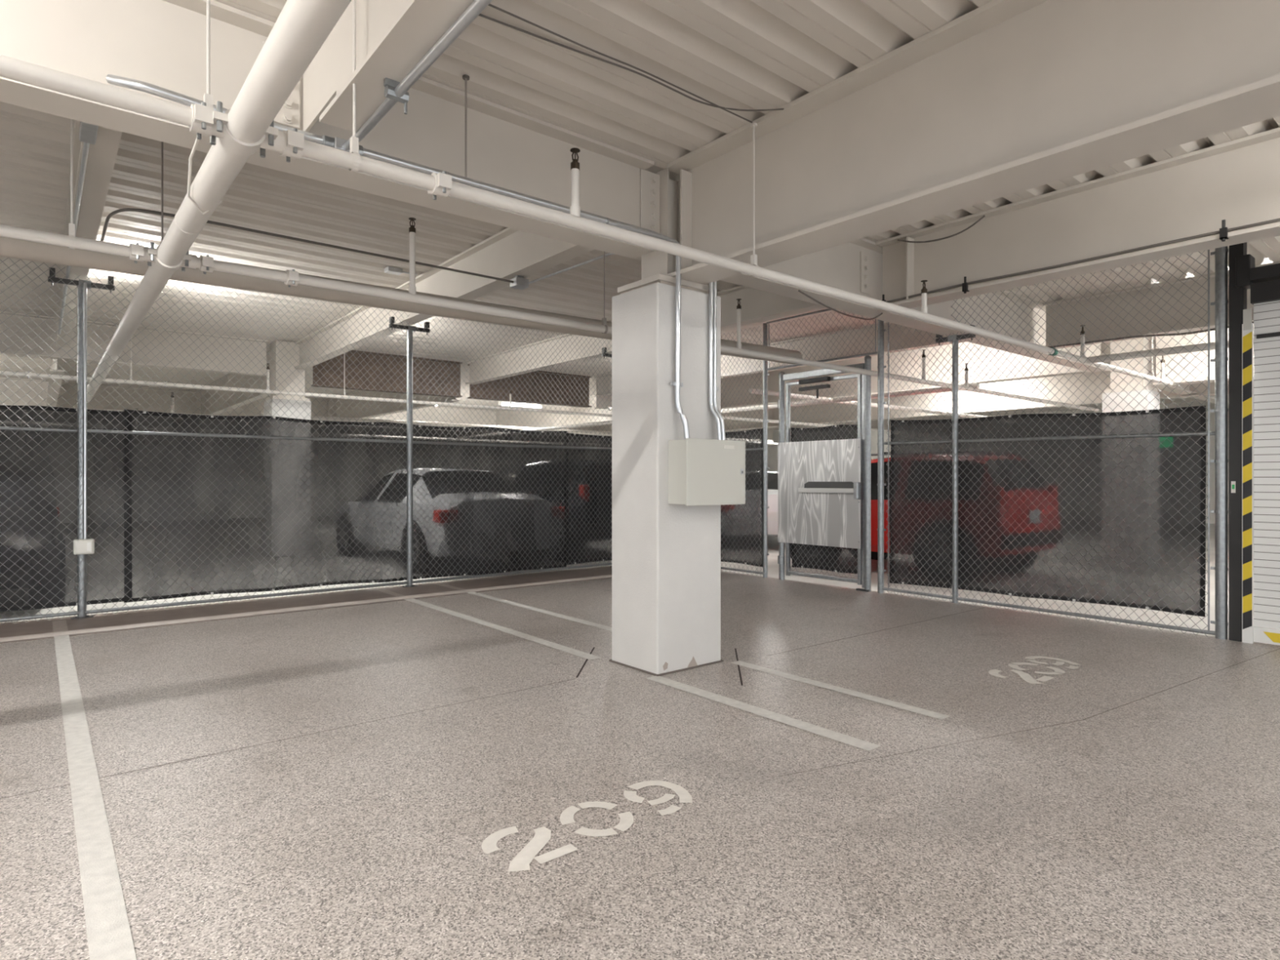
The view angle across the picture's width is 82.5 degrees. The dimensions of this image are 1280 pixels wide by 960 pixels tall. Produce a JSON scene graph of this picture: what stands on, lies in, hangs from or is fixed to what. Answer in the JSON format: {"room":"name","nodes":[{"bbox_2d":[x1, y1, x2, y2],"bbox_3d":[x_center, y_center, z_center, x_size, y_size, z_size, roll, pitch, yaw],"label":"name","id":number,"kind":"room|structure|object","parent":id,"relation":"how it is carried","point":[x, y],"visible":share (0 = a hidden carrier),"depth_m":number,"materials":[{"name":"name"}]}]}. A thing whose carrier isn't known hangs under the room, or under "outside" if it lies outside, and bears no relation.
{"room":"parking garage","nodes":[
{"label":"parking garage","id":0,"kind":"room"},
{"bbox_2d":[0,392,777,444],"bbox_3d":[-5.040,-1.386,16.324,27.000,0.440,0.068,0,0,-40],"label":"pipe","id":1,"kind":"object","parent":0,"point":[172,397],"visible":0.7,"depth_m":13.58,"materials":[{"name":"metal"}]},
{"bbox_2d":[0,236,802,364],"bbox_3d":[-3.538,-1.384,4.367,14.102,0.366,0.168,0,0,-40],"label":"drain pipe","id":2,"kind":"object","parent":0,"point":[14,248],"visible":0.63,"depth_m":5.22,"materials":[{"name":"metal"}]},
{"bbox_2d":[0,101,1203,430],"bbox_3d":[-2.956,-2.296,17.726,34.000,0.052,23.470,0,0,-40],"label":"ceiling","id":3,"kind":"structure","parent":0,"point":[35,145],"depth_m":7.30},
{"bbox_2d":[45,358,64,406],"bbox_3d":[-12.505,-1.909,15.481,0.160,0.718,13.200,0,0,-40],"label":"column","id":4,"kind":"structure","parent":3,"relation":"attached to","point":[50,400],"depth_m":12.65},
{"bbox_2d":[68,119,75,248],"bbox_3d":[-2.865,-1.718,3.678,0.034,1.104,0.068,0,0,-40],"label":"hanger","id":5,"kind":"object","parent":3,"relation":"hanging from","point":[71,225],"visible":0.69,"depth_m":3.67,"materials":[{"name":"paint"}]},
{"bbox_2d":[0,217,1098,411],"bbox_3d":[-0.266,-1.438,5.822,21.000,0.566,0.116,0,0,-40],"label":"pipe","id":6,"kind":"object","parent":5,"relation":"hanging from","point":[135,252],"visible":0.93,"depth_m":4.78,"materials":[{"name":"metal"}]},
{"bbox_2d":[522,382,979,431],"bbox_3d":[-0.422,-1.250,15.597,0.080,0.080,15.400,0,0,-40],"label":"pipe","id":7,"kind":"object","parent":6,"relation":"attached to","point":[973,384],"visible":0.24,"depth_m":11.70,"materials":[{"name":"metal"}]},
{"bbox_2d":[259,413,773,442],"bbox_3d":[-1.652,-1.350,20.546,16.400,0.120,0.120,0,0,-40],"label":"pipe","id":8,"kind":"object","parent":7,"relation":"attached to","point":[323,418],"visible":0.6,"depth_m":17.81,"materials":[{"name":"metal"}]},
{"bbox_2d":[607,406,890,431],"bbox_3d":[4.193,-1.250,16.682,12.300,0.068,0.068,0,0,-40],"label":"pipe","id":9,"kind":"object","parent":7,"relation":"attached to","point":[611,408],"visible":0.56,"depth_m":15.59,"materials":[{"name":"metal"}]},
{"bbox_2d":[748,388,989,417],"bbox_3d":[6.293,-1.250,14.136,12.300,0.068,0.068,0,0,-40],"label":"pipe","id":10,"kind":"object","parent":7,"relation":"attached to","point":[769,393],"visible":0.48,"depth_m":11.79,"materials":[{"name":"metal"}]},
{"bbox_2d":[55,120,122,347],"bbox_3d":[-5.124,-2.054,6.623,0.160,0.428,9.060,0,0,-40],"label":"steel beam","id":11,"kind":"structure","parent":3,"relation":"attached to","point":[102,155],"depth_m":4.90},
{"bbox_2d":[57,142,89,334],"bbox_3d":[-4.873,-1.810,6.221,0.026,0.025,7.200,0,0,-40],"label":"conduit","id":12,"kind":"object","parent":11,"relation":"attached to","point":[86,145],"visible":0.49,"depth_m":4.68,"materials":[{"name":"metal"}]},
{"bbox_2d":[79,121,98,144],"bbox_3d":[-2.693,-1.812,3.579,0.070,0.054,0.750,0,0,-40],"label":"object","id":13,"kind":"object","parent":11,"relation":"attached to","point":[87,131],"visible":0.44,"depth_m":3.76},
{"bbox_2d":[100,208,513,283],"bbox_3d":[-2.713,-1.795,5.647,3.402,0.049,1.308,0,0,-9],"label":"conduit","id":14,"kind":"object","parent":11,"relation":"attached to","point":[109,215],"visible":0.79,"depth_m":5.45,"materials":[{"name":"grey"}]},
{"bbox_2d":[129,337,132,384],"bbox_3d":[-7.119,-1.803,10.202,0.034,0.934,0.068,0,0,-40],"label":"hanger","id":15,"kind":"object","parent":3,"relation":"hanging from","point":[131,379],"visible":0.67,"depth_m":10.20,"materials":[{"name":"paint"}]},
{"bbox_2d":[0,363,612,417],"bbox_3d":[-6.348,-1.565,10.838,18.000,0.481,0.116,0,0,-40],"label":"pipe","id":16,"kind":"object","parent":15,"relation":"hanging from","point":[30,374],"visible":0.68,"depth_m":11.31,"materials":[{"name":"metal"}]},
{"bbox_2d":[0,311,267,376],"bbox_3d":[-10.118,-1.989,8.635,10.380,0.558,0.200,0,0,-40],"label":"steel beam","id":17,"kind":"structure","parent":3,"relation":"attached to","point":[14,318],"depth_m":10.88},
{"bbox_2d":[160,142,163,244],"bbox_3d":[-3.098,-1.786,4.730,0.034,0.968,0.180,0,0,-40],"label":"hanger","id":18,"kind":"object","parent":3,"relation":"hanging from","point":[162,142],"visible":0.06,"depth_m":4.72,"materials":[{"name":"grey"}]},
{"bbox_2d":[199,350,270,414],"bbox_3d":[-10.195,-1.909,17.387,0.160,0.718,13.200,0,0,-40],"label":"steel beam","id":19,"kind":"structure","parent":3,"relation":"attached to","point":[215,397],"depth_m":15.57,"materials":[{"name":"metal"}]},
{"bbox_2d":[343,353,346,399],"bbox_3d":[-4.882,-1.803,12.047,0.034,0.934,0.068,0,0,-40],"label":"hanger","id":20,"kind":"object","parent":3,"relation":"hanging from","point":[344,353],"visible":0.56,"depth_m":12.04,"materials":[{"name":"paint"}]},
{"bbox_2d":[0,377,774,445],"bbox_3d":[-6.739,-1.909,22.312,33.000,0.718,0.200,0,0,-40],"label":"steel beam","id":21,"kind":"structure","parent":3,"relation":"attached to","point":[8,382],"depth_m":18.00,"materials":[{"name":"metal"}]},
{"bbox_2d":[311,350,462,397],"bbox_3d":[-4.518,-1.934,13.255,2.700,0.668,0.200,0,0,-40],"label":"steel beam","id":22,"kind":"structure","parent":3,"relation":"attached to","point":[320,366],"depth_m":13.18,"materials":[{"name":"metal"}]},
{"bbox_2d":[325,390,459,418],"bbox_3d":[-7.803,-1.909,19.360,0.160,0.718,13.200,0,0,-40],"label":"steel beam","id":23,"kind":"structure","parent":3,"relation":"attached to","point":[384,394],"depth_m":17.84,"materials":[{"name":"metal"}]},
{"bbox_2d":[384,266,417,275],"bbox_3d":[-2.575,-2.245,7.883,0.340,0.050,0.120,0,0,-40],"label":"ceiling box","id":24,"kind":"object","parent":3,"relation":"attached to","point":[392,270],"visible":0.98,"depth_m":7.80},
{"bbox_2d":[294,227,595,368],"bbox_3d":[-2.750,-2.054,8.582,0.170,0.428,9.060,0,0,-40],"label":"steel beam","id":25,"kind":"structure","parent":3,"relation":"attached to","point":[509,253],"depth_m":7.36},
{"bbox_2d":[510,275,528,289],"bbox_3d":[-1.090,-1.790,6.594,0.130,0.100,0.120,0,0,-40],"label":"box","id":26,"kind":"object","parent":25,"relation":"attached to","point":[519,282],"visible":0.98,"depth_m":6.56,"materials":[{"name":"metal"}]},
{"bbox_2d":[498,400,542,408],"bbox_3d":[-3.131,-2.100,19.196,1.260,0.340,0.120,0,0,-40],"label":"strip light","id":27,"kind":"object","parent":3,"relation":"hanging from","point":[521,404],"visible":0.73,"depth_m":19.16,"materials":[{"name":"white plastic"}]},
{"bbox_2d":[467,364,591,407],"bbox_3d":[-2.223,-1.934,15.148,2.850,0.668,0.200,0,0,-40],"label":"steel beam","id":28,"kind":"structure","parent":3,"relation":"attached to","point":[548,381],"depth_m":15.22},
{"bbox_2d":[601,251,608,333],"bbox_3d":[-0.285,-1.718,5.806,0.034,1.104,0.068,0,0,-40],"label":"hanger","id":29,"kind":"object","parent":3,"relation":"hanging from","point":[603,319],"visible":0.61,"depth_m":5.80,"materials":[{"name":"grey"}]},
{"bbox_2d":[466,285,826,384],"bbox_3d":[-0.389,-2.054,10.529,0.170,0.428,9.060,0,0,-40],"label":"steel beam","id":30,"kind":"structure","parent":3,"relation":"attached to","point":[757,305],"depth_m":10.94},
{"bbox_2d":[593,377,951,429],"bbox_3d":[5.183,-1.934,21.257,15.950,0.668,0.200,0,0,-40],"label":"steel beam","id":31,"kind":"structure","parent":3,"relation":"attached to","point":[873,423],"depth_m":19.69,"materials":[{"name":"metal"}]},
{"bbox_2d":[595,321,967,395],"bbox_3d":[1.964,-2.054,12.470,0.170,0.428,9.060,0,0,-40],"label":"steel beam","id":32,"kind":"structure","parent":3,"relation":"attached to","point":[892,326],"depth_m":11.15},
{"bbox_2d":[493,342,1088,427],"bbox_3d":[-0.756,-1.909,19.145,0.240,0.718,22.500,0,0,-40],"label":"steel beam","id":33,"kind":"structure","parent":3,"relation":"attached to","point":[773,377],"depth_m":12.93,"materials":[{"name":"metal"}]},
{"bbox_2d":[0,523,1279,959],"bbox_3d":[0.261,1.325,13.827,34.000,0.150,33.000,0,0,-40],"label":"floor","id":34,"kind":"structure","parent":0,"point":[1148,828],"depth_m":3.00,"materials":[{"name":"concrete"}]},
{"bbox_2d":[53,635,136,959],"bbox_3d":[-2.577,1.247,3.355,0.104,0.001,6.455,0,0,-40],"label":"parking line","id":35,"kind":"object","parent":34,"relation":"on","point":[108,933],"visible":1,"depth_m":2.55,"materials":[{"name":"paint"}]},
{"bbox_2d":[263,340,311,419],"bbox_3d":[-5.871,-0.510,12.146,0.600,3.520,0.550,0,0,-40],"label":"concrete column","id":36,"kind":"structure","parent":34,"relation":"on","point":[272,402],"depth_m":11.97,"materials":[{"name":"paint"}]},
{"bbox_2d":[0,565,612,637],"bbox_3d":[-5.407,1.248,5.910,15.180,0.004,0.880,0,0,-40],"label":"curb","id":37,"kind":"structure","parent":34,"relation":"on","point":[44,625],"depth_m":7.35,"materials":[{"name":"concrete"}]},
{"bbox_2d":[52,619,67,632],"bbox_3d":[-4.927,1.244,6.196,0.095,0.001,0.670,0,0,-40],"label":"parking line","id":38,"kind":"object","parent":37,"relation":"on","point":[59,625],"visible":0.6,"depth_m":6.19,"materials":[{"name":"paint"}]},
{"bbox_2d":[0,257,612,624],"bbox_3d":[-4.819,-0.372,6.784,13.200,3.236,0.100,0,0,-40],"label":"fence","id":39,"kind":"object","parent":37,"relation":"on","point":[82,612],"visible":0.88,"depth_m":7.67,"materials":[{"name":"grey"}]},
{"bbox_2d":[0,404,132,611],"bbox_3d":[-6.288,0.242,5.642,3.880,1.798,0.085,0,0,-40],"label":"privacy screen","id":40,"kind":"object","parent":39,"relation":"attached to","point":[26,409],"visible":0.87,"depth_m":6.53,"materials":[{"name":"black"}]},
{"bbox_2d":[73,538,94,555],"bbox_3d":[-4.982,0.598,6.535,0.150,0.135,0.073,0,0,-40],"label":"outlet box","id":41,"kind":"object","parent":39,"relation":"attached to","point":[81,546],"visible":1,"depth_m":6.51,"materials":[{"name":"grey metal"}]},
{"bbox_2d":[83,282,87,538],"bbox_3d":[-4.985,-0.610,6.554,0.024,2.320,0.025,0,0,-40],"label":"conduit","id":42,"kind":"object","parent":39,"relation":"attached to","point":[85,285],"visible":1,"depth_m":6.54,"materials":[{"name":"metal"}]},
{"bbox_2d":[124,408,568,602],"bbox_3d":[-2.924,0.268,8.432,4.980,1.883,0.082,0,0,-40],"label":"privacy screen","id":43,"kind":"object","parent":39,"relation":"attached to","point":[264,491],"visible":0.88,"depth_m":7.98,"materials":[{"name":"black"}]},
{"bbox_2d":[564,432,612,564],"bbox_3d":[-0.429,0.258,10.476,1.530,1.815,0.050,0,0,-40],"label":"privacy screen","id":44,"kind":"object","parent":39,"relation":"attached to","point":[569,437],"visible":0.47,"depth_m":10.23,"materials":[{"name":"black"}]},
{"bbox_2d":[377,589,404,596],"bbox_3d":[-2.726,1.244,8.012,0.095,0.001,0.670,0,0,-40],"label":"parking line","id":45,"kind":"object","parent":37,"relation":"on","point":[385,591],"visible":1,"depth_m":8.03,"materials":[{"name":"paint"}]},
{"bbox_2d":[437,583,463,590],"bbox_3d":[-2.183,1.244,8.460,0.095,0.001,0.670,0,0,-40],"label":"parking line","id":46,"kind":"object","parent":37,"relation":"on","point":[441,584],"visible":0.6,"depth_m":8.46,"materials":[{"name":"paint"}]},
{"bbox_2d":[0,574,612,641],"bbox_3d":[-5.106,1.239,5.546,15.180,0.022,0.135,0,0,-40],"label":"trim","id":47,"kind":"structure","parent":34,"relation":"on","point":[267,611],"depth_m":6.84,"materials":[{"name":"concrete"}]},
{"bbox_2d":[404,598,601,659],"bbox_3d":[-1.371,1.247,6.372,0.105,0.001,3.335,0,0,-40],"label":"parking line","id":48,"kind":"object","parent":34,"relation":"on","point":[553,645],"visible":1,"depth_m":6.00,"materials":[{"name":"paint"}]},
{"bbox_2d":[467,591,612,631],"bbox_3d":[-0.888,1.247,6.887,0.105,0.001,3.155,0,0,-40],"label":"parking line","id":49,"kind":"object","parent":34,"relation":"on","point":[570,618],"visible":0.6,"depth_m":6.89,"materials":[{"name":"paint"}]},
{"bbox_2d":[576,647,595,677],"bbox_3d":[-0.370,1.248,5.026,0.584,0.001,0.613,0,0,-40],"label":"floor slot","id":50,"kind":"object","parent":34,"relation":"on","point":[584,664],"visible":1,"depth_m":4.90,"materials":[{"name":"grey"}]},
{"bbox_2d":[481,780,692,871],"bbox_3d":[-0.159,1.248,2.687,0.868,0.001,0.303,0,0,-40],"label":"parking number","id":51,"kind":"object","parent":34,"relation":"on","point":[521,862],"visible":1,"depth_m":2.60,"materials":[{"name":"paint"}]},
{"bbox_2d":[608,168,724,675],"bbox_3d":[0.181,-0.415,5.024,0.603,3.330,0.511,0,0,-40],"label":"concrete column","id":52,"kind":"structure","parent":34,"relation":"on","point":[666,557],"depth_m":4.83,"materials":[{"name":"paint"}]},
{"bbox_2d":[528,253,615,284],"bbox_3d":[-0.396,-1.710,5.948,0.109,0.218,1.845,0,0,-40],"label":"conduit","id":53,"kind":"object","parent":52,"relation":"attached to","point":[607,254],"visible":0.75,"depth_m":6.18,"materials":[{"name":"metal"}]},
{"bbox_2d":[668,438,745,506],"bbox_3d":[0.444,-0.050,4.797,0.540,0.425,0.195,0,0,-40],"label":"electrical box","id":54,"kind":"object","parent":52,"relation":"attached to","point":[702,472],"visible":1,"depth_m":4.68,"materials":[{"name":"grey metal"}]},
{"bbox_2d":[708,281,721,439],"bbox_3d":[0.509,-0.802,4.912,0.090,1.096,0.029,0,0,16],"label":"conduit","id":55,"kind":"object","parent":52,"relation":"attached to","point":[713,411],"visible":0.94,"depth_m":4.91,"materials":[{"name":"metal"}]},
{"bbox_2d":[713,280,725,439],"bbox_3d":[0.525,-0.802,4.928,0.086,1.096,0.083,0,0,-40],"label":"conduit","id":56,"kind":"object","parent":52,"relation":"attached to","point":[716,388],"visible":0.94,"depth_m":4.93,"materials":[{"name":"metal"}]},
{"bbox_2d":[734,648,742,685],"bbox_3d":[0.664,1.248,4.919,0.694,0.001,0.703,0,0,-40],"label":"floor slot","id":57,"kind":"object","parent":34,"relation":"on","point":[736,655],"visible":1,"depth_m":4.80,"materials":[{"name":"grey"}]},
{"bbox_2d":[646,675,879,751],"bbox_3d":[0.583,1.248,4.007,0.100,0.001,1.600,0,0,-40],"label":"parking line","id":58,"kind":"object","parent":34,"relation":"on","point":[866,745],"visible":1,"depth_m":3.86,"materials":[{"name":"paint"}]},
{"bbox_2d":[767,471,777,536],"bbox_3d":[2.360,0.557,14.985,1.954,1.493,4.740,0,0,0],"label":"car","id":59,"kind":"object","parent":34,"relation":"on","point":[772,477],"visible":0.02,"depth_m":12.67,"materials":[{"name":"white"}]},
{"bbox_2d":[777,371,785,579],"bbox_3d":[1.774,-0.055,9.151,0.094,2.610,0.090,0,0,-40],"label":"gate post","id":60,"kind":"object","parent":34,"relation":"on","point":[781,402],"visible":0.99,"depth_m":9.13,"materials":[{"name":"metal"}]},
{"bbox_2d":[777,363,864,587],"bbox_3d":[2.120,-0.050,8.678,0.145,2.540,1.219,0,0,-40],"label":"gate","id":61,"kind":"object","parent":60,"relation":"attached to","point":[821,483],"visible":0.98,"depth_m":8.60,"materials":[{"name":"silver metal"}]},
{"bbox_2d":[791,424,857,573],"bbox_3d":[2.195,0.217,8.701,0.039,1.735,0.970,0,0,-40],"label":"privacy screen","id":62,"kind":"object","parent":61,"relation":"attached to","point":[854,562],"visible":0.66,"depth_m":8.69,"materials":[{"name":"black"}]},
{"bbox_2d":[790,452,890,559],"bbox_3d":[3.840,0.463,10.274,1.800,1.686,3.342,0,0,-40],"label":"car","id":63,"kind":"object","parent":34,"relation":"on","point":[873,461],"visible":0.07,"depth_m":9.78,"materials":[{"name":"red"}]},
{"bbox_2d":[731,660,949,719],"bbox_3d":[1.129,1.248,4.418,0.105,0.001,1.521,0,0,-40],"label":"parking line","id":64,"kind":"object","parent":34,"relation":"on","point":[937,715],"visible":1,"depth_m":4.30,"materials":[{"name":"paint"}]},
{"bbox_2d":[856,355,871,591],"bbox_3d":[2.534,-0.075,8.235,0.089,2.650,0.160,0,0,-40],"label":"gate post","id":65,"kind":"object","parent":34,"relation":"on","point":[867,358],"visible":1,"depth_m":8.18,"materials":[{"name":"grey"}]},
{"bbox_2d":[720,245,1228,639],"bbox_3d":[2.465,-0.388,8.327,0.087,3.276,6.759,0,0,-40],"label":"fence","id":66,"kind":"object","parent":34,"relation":"on","point":[1220,433],"visible":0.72,"depth_m":6.76,"materials":[{"name":"grey"}]},
{"bbox_2d":[720,428,763,566],"bbox_3d":[1.006,0.230,10.170,0.045,1.800,1.890,0,0,-40],"label":"privacy screen","id":67,"kind":"object","parent":66,"relation":"attached to","point":[757,430],"visible":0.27,"depth_m":9.64,"materials":[{"name":"black"}]},
{"bbox_2d":[888,405,1205,617],"bbox_3d":[3.654,0.237,6.955,0.048,1.795,2.820,0,0,-40],"label":"privacy screen","id":68,"kind":"object","parent":66,"relation":"attached to","point":[1195,426],"visible":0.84,"depth_m":6.70,"materials":[{"name":"black"}]},
{"bbox_2d":[988,656,1081,684],"bbox_3d":[2.624,1.248,4.826,0.811,0.001,0.358,0,0,-40],"label":"parking number","id":69,"kind":"object","parent":34,"relation":"on","point":[1026,677],"visible":1,"depth_m":4.77,"materials":[{"name":"paint"}]},
{"bbox_2d":[1102,337,1159,412],"bbox_3d":[6.814,-0.415,10.126,0.500,3.330,0.550,0,0,-40],"label":"concrete column","id":70,"kind":"structure","parent":34,"relation":"on","point":[1144,341],"depth_m":9.98,"materials":[{"name":"paint"}]},
{"bbox_2d":[214,0,1279,345],"bbox_3d":[7.531,-2.106,5.014,34.000,0.052,9.449,0,0,-40],"label":"ceiling","id":71,"kind":"structure","parent":0,"point":[732,54],"depth_m":3.67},
{"bbox_2d":[203,0,213,107],"bbox_3d":[-1.449,-1.623,2.448,0.034,0.913,0.068,0,0,-40],"label":"hanger","id":72,"kind":"object","parent":71,"relation":"hanging from","point":[207,97],"visible":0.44,"depth_m":2.44,"materials":[{"name":"paint"}]},
{"bbox_2d":[87,0,351,402],"bbox_3d":[-2.637,-1.201,4.047,0.260,0.132,17.600,0,0,-40],"label":"pipe","id":73,"kind":"object","parent":72,"relation":"hanging from","point":[302,27],"visible":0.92,"depth_m":2.48,"materials":[{"name":"metal"}]},
{"bbox_2d":[186,137,222,214],"bbox_3d":[-1.722,-1.207,2.840,0.122,0.155,0.607,0,0,-25],"label":"strap","id":74,"kind":"object","parent":73,"relation":"attached to","point":[196,142],"visible":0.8,"depth_m":2.91,"materials":[{"name":"paint"}]},
{"bbox_2d":[0,54,1173,386],"bbox_3d":[-0.284,-1.351,3.409,17.900,0.390,0.116,0,0,-40],"label":"pipe","id":75,"kind":"object","parent":72,"relation":"hanging from","point":[199,117],"visible":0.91,"depth_m":3.01,"materials":[{"name":"metal"}]},
{"bbox_2d":[1087,337,1253,363],"bbox_3d":[6.970,-1.201,4.311,0.068,0.068,7.780,0,0,-40],"label":"pipe","id":76,"kind":"object","parent":75,"relation":"attached to","point":[1201,346],"visible":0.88,"depth_m":6.87,"materials":[{"name":"metal"}]},
{"bbox_2d":[0,0,659,258],"bbox_3d":[-4.016,-1.786,1.509,10.725,0.583,0.220,0,0,-40],"label":"steel beam","id":77,"kind":"structure","parent":71,"relation":"attached to","point":[162,43],"depth_m":3.48,"materials":[{"name":"metal"}]},
{"bbox_2d":[302,0,474,132],"bbox_3d":[1.327,-1.786,-0.069,0.150,0.583,9.205,0,0,-40],"label":"steel beam","id":78,"kind":"structure","parent":71,"relation":"attached to","point":[393,37],"depth_m":2.78,"materials":[{"name":"metal"}]},
{"bbox_2d":[348,0,360,172],"bbox_3d":[-1.078,-1.623,2.753,0.034,0.913,0.068,0,0,-40],"label":"hanger","id":79,"kind":"object","parent":78,"relation":"hanging from","point":[354,141],"visible":0.86,"depth_m":2.75,"materials":[{"name":"paint"}]},
{"bbox_2d":[383,77,408,114],"bbox_3d":[-0.917,-1.442,2.743,0.086,0.105,0.044,0,0,-40],"label":"clamp","id":80,"kind":"object","parent":78,"relation":"attached to","point":[390,85],"visible":0.89,"depth_m":2.73,"materials":[{"name":"metal"}]},
{"bbox_2d":[342,0,492,150],"bbox_3d":[0.368,-1.483,1.220,0.074,0.096,5.413,0,0,-40],"label":"conduit","id":81,"kind":"object","parent":78,"relation":"attached to","point":[476,7],"visible":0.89,"depth_m":2.53,"materials":[{"name":"metal"}]},
{"bbox_2d":[462,74,469,185],"bbox_3d":[-0.897,-1.768,3.759,0.034,0.625,0.044,0,0,-40],"label":"hanger","id":82,"kind":"object","parent":71,"relation":"hanging from","point":[464,77],"visible":0.44,"depth_m":3.75,"materials":[{"name":"grey"}]},
{"bbox_2d":[488,4,752,123],"bbox_3d":[-0.201,-2.062,3.520,2.170,0.013,0.023,0,0,-38],"label":"cable","id":83,"kind":"object","parent":71,"relation":"attached to","point":[490,5],"visible":0.97,"depth_m":3.56,"materials":[{"name":"grey plastic"}]},
{"bbox_2d":[478,13,783,111],"bbox_3d":[-0.202,-2.054,3.568,2.237,0.031,0.163,0,0,-29],"label":"cable","id":84,"kind":"object","parent":71,"relation":"attached to","point":[479,15],"visible":0.98,"depth_m":3.62,"materials":[{"name":"grey plastic"}]},
{"bbox_2d":[720,237,1109,372],"bbox_3d":[3.372,-1.786,7.604,7.720,0.583,0.220,0,0,-40],"label":"steel beam","id":85,"kind":"structure","parent":71,"relation":"attached to","point":[855,266],"depth_m":6.59,"materials":[{"name":"metal"}]},
{"bbox_2d":[798,289,882,319],"bbox_3d":[1.711,-1.432,6.099,1.205,0.119,0.043,0,0,-40],"label":"cable","id":86,"kind":"object","parent":85,"relation":"hanging from","point":[799,291],"visible":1,"depth_m":6.00,"materials":[{"name":"grey plastic"}]},
{"bbox_2d":[1048,321,1253,347],"bbox_3d":[6.464,-1.517,6.370,0.044,0.067,5.600,0,0,-40],"label":"cable","id":87,"kind":"object","parent":85,"relation":"attached to","point":[1211,329],"visible":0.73,"depth_m":7.76,"materials":[{"name":"grey plastic"}]},
{"bbox_2d":[592,370,1253,431],"bbox_3d":[5.275,-1.764,17.963,0.200,0.628,32.000,0,0,-40],"label":"steel beam","id":88,"kind":"structure","parent":71,"relation":"attached to","point":[1092,377],"depth_m":15.42,"materials":[{"name":"metal"}]},
{"bbox_2d":[666,0,1279,284],"bbox_3d":[3.186,-1.703,1.387,0.300,0.750,9.085,0,0,-40],"label":"steel beam","id":89,"kind":"structure","parent":71,"relation":"attached to","point":[1003,98],"depth_m":3.32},
{"bbox_2d":[106,74,689,439],"bbox_3d":[-0.879,-0.928,3.783,3.049,1.359,0.144,0,0,-38],"label":"conduit","id":90,"kind":"object","parent":89,"relation":"attached to","point":[115,80],"visible":0.74,"depth_m":3.81,"materials":[{"name":"metal"}]},
{"bbox_2d":[322,135,363,155],"bbox_3d":[-1.362,-1.522,3.341,0.170,0.069,0.084,0,0,-40],"label":"box","id":91,"kind":"object","parent":90,"relation":"attached to","point":[336,143],"visible":0.48,"depth_m":3.29,"materials":[{"name":"metal"}]},
{"bbox_2d":[749,122,759,276],"bbox_3d":[0.653,-1.603,4.182,0.034,0.873,0.068,0,0,-40],"label":"hanger","id":92,"kind":"object","parent":89,"relation":"hanging from","point":[753,257],"visible":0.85,"depth_m":4.18,"materials":[{"name":"paint"}]},
{"bbox_2d":[875,127,1279,312],"bbox_3d":[5.040,-1.786,2.926,0.220,0.583,9.100,0,0,-40],"label":"steel beam","id":93,"kind":"structure","parent":71,"relation":"attached to","point":[1237,182],"depth_m":5.09,"materials":[{"name":"metal"}]},
{"bbox_2d":[897,215,985,243],"bbox_3d":[2.423,-1.996,5.926,0.053,0.119,0.747,0,0,-40],"label":"cable","id":94,"kind":"object","parent":93,"relation":"hanging from","point":[983,216],"visible":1,"depth_m":5.85,"materials":[{"name":"grey plastic"}]},
{"bbox_2d":[962,276,968,293],"bbox_3d":[2.567,-1.535,5.747,0.045,0.130,0.036,0,0,-40],"label":"clamp","id":95,"kind":"object","parent":93,"relation":"attached to","point":[965,286],"visible":1,"depth_m":5.73,"materials":[{"name":"black metal"}]},
{"bbox_2d":[885,217,1279,302],"bbox_3d":[3.860,-1.542,4.208,0.030,0.031,5.580,0,0,-40],"label":"cable","id":96,"kind":"object","parent":93,"relation":"on","point":[1274,220],"visible":0.96,"depth_m":5.01,"materials":[{"name":"grey plastic"}]},
{"bbox_2d":[1219,219,1228,241],"bbox_3d":[3.600,-1.535,4.495,0.045,0.130,0.036,0,0,-40],"label":"clamp","id":97,"kind":"object","parent":93,"relation":"attached to","point":[1224,230],"visible":1,"depth_m":4.48,"materials":[{"name":"black metal"}]},
{"bbox_2d":[1150,337,1155,382],"bbox_3d":[6.080,-1.623,8.658,0.034,0.913,0.068,0,0,-40],"label":"hanger","id":98,"kind":"object","parent":71,"relation":"hanging from","point":[1151,371],"visible":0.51,"depth_m":8.65,"materials":[{"name":"paint"}]},
{"bbox_2d":[1042,261,1279,349],"bbox_3d":[7.701,-1.814,5.122,0.200,0.528,9.100,0,0,-40],"label":"steel beam","id":99,"kind":"structure","parent":71,"relation":"attached to","point":[1202,280],"depth_m":7.91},
{"bbox_2d":[1104,344,1253,413],"bbox_3d":[12.019,-1.786,14.738,13.700,0.583,0.220,0,0,-40],"label":"steel beam","id":100,"kind":"structure","parent":71,"relation":"attached to","point":[1178,389],"depth_m":12.31,"materials":[{"name":"metal"}]},
{"bbox_2d":[1152,324,1253,386],"bbox_3d":[9.696,-1.674,6.475,0.260,0.808,8.650,0,0,-40],"label":"steel beam","id":101,"kind":"structure","parent":71,"relation":"attached to","point":[1195,340],"depth_m":9.53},
{"bbox_2d":[767,400,1253,524],"bbox_3d":[13.388,-0.610,24.785,0.200,3.720,33.200,0,0,-40],"label":"wall","id":102,"kind":"structure","parent":0,"point":[772,451],"depth_m":21.36,"materials":[{"name":"paint"}]},
{"bbox_2d":[1228,242,1279,644],"bbox_3d":[6.212,-0.375,3.808,0.210,3.250,4.968,0,0,-40],"label":"door frame","id":103,"kind":"structure","parent":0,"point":[1264,282],"depth_m":5.58,"materials":[{"name":"black metal"}]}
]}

